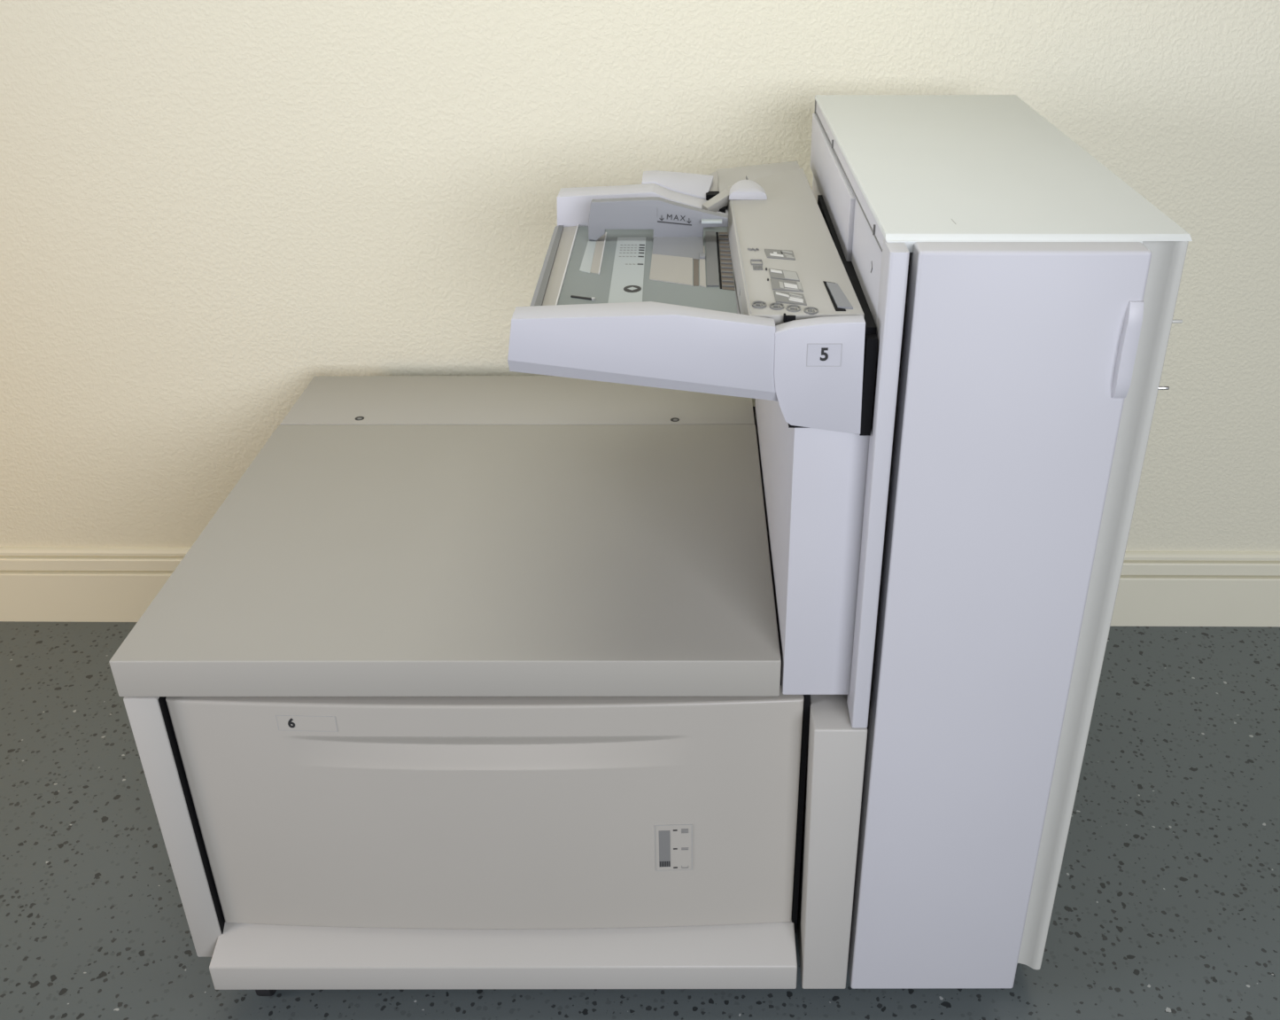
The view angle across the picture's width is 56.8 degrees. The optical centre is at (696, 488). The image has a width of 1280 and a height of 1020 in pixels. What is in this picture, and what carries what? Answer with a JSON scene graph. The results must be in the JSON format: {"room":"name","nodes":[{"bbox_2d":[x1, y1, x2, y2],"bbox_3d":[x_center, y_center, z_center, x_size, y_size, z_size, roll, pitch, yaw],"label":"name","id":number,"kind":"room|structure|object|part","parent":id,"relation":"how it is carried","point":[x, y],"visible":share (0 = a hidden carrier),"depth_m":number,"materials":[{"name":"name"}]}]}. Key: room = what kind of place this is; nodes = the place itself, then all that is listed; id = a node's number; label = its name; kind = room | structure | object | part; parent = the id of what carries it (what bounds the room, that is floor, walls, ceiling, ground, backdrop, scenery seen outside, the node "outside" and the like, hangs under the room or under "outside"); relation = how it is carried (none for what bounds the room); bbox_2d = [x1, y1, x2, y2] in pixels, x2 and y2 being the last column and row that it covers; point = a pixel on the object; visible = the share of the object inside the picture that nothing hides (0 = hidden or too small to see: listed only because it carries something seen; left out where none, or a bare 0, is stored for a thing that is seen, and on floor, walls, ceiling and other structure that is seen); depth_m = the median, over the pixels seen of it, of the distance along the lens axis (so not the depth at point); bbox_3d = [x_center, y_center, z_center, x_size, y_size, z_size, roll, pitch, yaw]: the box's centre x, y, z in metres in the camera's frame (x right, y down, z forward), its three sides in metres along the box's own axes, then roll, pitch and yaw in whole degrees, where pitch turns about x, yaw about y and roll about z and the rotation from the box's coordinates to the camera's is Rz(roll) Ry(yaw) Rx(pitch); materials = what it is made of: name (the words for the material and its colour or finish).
{"room":"copy room","nodes":[
{"label":"copy room","id":0,"kind":"room"},
{"bbox_2d":[0,0,1279,551],"bbox_3d":[-0.207,-0.941,1.630,7.200,2.600,0.208,0,28,0],"label":"wall","id":1,"kind":"structure","parent":0,"point":[210,210],"depth_m":1.79,"materials":[{"name":"beige paint"}]},
{"bbox_2d":[0,546,1279,626],"bbox_3d":[-0.208,0.177,2.140,7.200,0.148,0.021,0,28,0],"label":"baseboard","id":2,"kind":"structure","parent":1,"relation":"attached to","point":[61,584],"depth_m":2.13,"materials":[{"name":"paint"}]},
{"bbox_2d":[0,620,1279,1019],"bbox_3d":[-0.202,1.366,0.156,7.200,0.050,5.000,0,28,0],"label":"floor","id":3,"kind":"structure","parent":0,"point":[1167,903],"depth_m":1.62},
{"bbox_2d":[108,94,1192,995],"bbox_3d":[-0.086,0.037,1.546,1.040,0.961,0.786,0,28,0],"label":"printer","id":4,"kind":"object","parent":3,"relation":"on","point":[614,667],"visible":1,"depth_m":1.29,"materials":[{"name":"white plastic"}]},
{"bbox_3d":[-0.586,0.215,1.659,0.036,0.393,0.742,0,28,0],"label":"panel","id":5,"kind":"part","parent":4,"relation":"part of","materials":[{"name":"white plastic"}]},
{"bbox_3d":[-0.260,0.062,1.478,0.692,0.047,0.569,0,28,0],"label":"lid","id":6,"kind":"part","parent":4,"relation":"part of","materials":[{"name":"grey plastic"}]},
{"bbox_3d":[-0.225,0.368,1.340,0.678,0.336,0.034,0,28,0],"label":"drawer","id":7,"kind":"part","parent":4,"relation":"part of","materials":[{"name":"plastic"}]},
{"bbox_3d":[-0.192,0.014,1.552,0.750,0.864,0.740,0,28,0],"label":"frame","id":8,"kind":"part","parent":4,"relation":"part of","materials":[{"name":"white plastic"}]},
{"bbox_3d":[-0.047,-0.122,1.060,0.241,0.086,0.038,0,28,0],"label":"arm","id":9,"kind":"part","parent":4,"relation":"part of","materials":[{"name":"plastic"}]},
{"bbox_3d":[-0.020,-0.246,1.279,0.059,0.002,0.171,0,28,0],"label":"insert panel","id":10,"kind":"part","parent":4,"relation":"part of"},
{"bbox_3d":[0.025,-0.338,1.400,0.016,0.016,0.070,15,32,25],"label":"link lever","id":11,"kind":"part","parent":4,"relation":"part of","materials":[{"name":"plastic"}]},
{"bbox_2d":[726,168,864,325],"bbox_3d":[0.089,-0.264,1.303,0.109,0.051,0.547,-1,28,-1],"label":"control panel","id":12,"kind":"object","parent":4,"relation":"attached to","point":[792,255],"depth_m":1.22,"materials":[{"name":"plastic"}]},
{"bbox_3d":[0.125,-0.077,1.445,0.071,0.321,0.640,0,28,0],"label":"transport post","id":13,"kind":"part","parent":4,"relation":"part of","materials":[{"name":"plastic"}]},
{"bbox_3d":[0.113,-0.208,1.269,0.096,0.100,0.484,0,28,0],"label":"mounting frame","id":14,"kind":"part","parent":4,"relation":"part of","materials":[{"name":"white plastic"}]},
{"bbox_3d":[0.163,-0.152,1.407,0.005,0.487,0.644,0,28,0],"label":"tower panel","id":15,"kind":"part","parent":4,"relation":"part of","materials":[{"name":"plastic"}]},
{"bbox_3d":[0.282,0.191,1.215,0.195,0.905,0.038,0,28,0],"label":"tower door","id":16,"kind":"part","parent":4,"relation":"part of","materials":[{"name":"plastic"}]},
{"bbox_3d":[0.372,-0.119,1.021,0.015,0.089,0.008,0,28,0],"label":"door handle","id":17,"kind":"part","parent":4,"relation":"part of","materials":[{"name":"plastic"}]}
]}

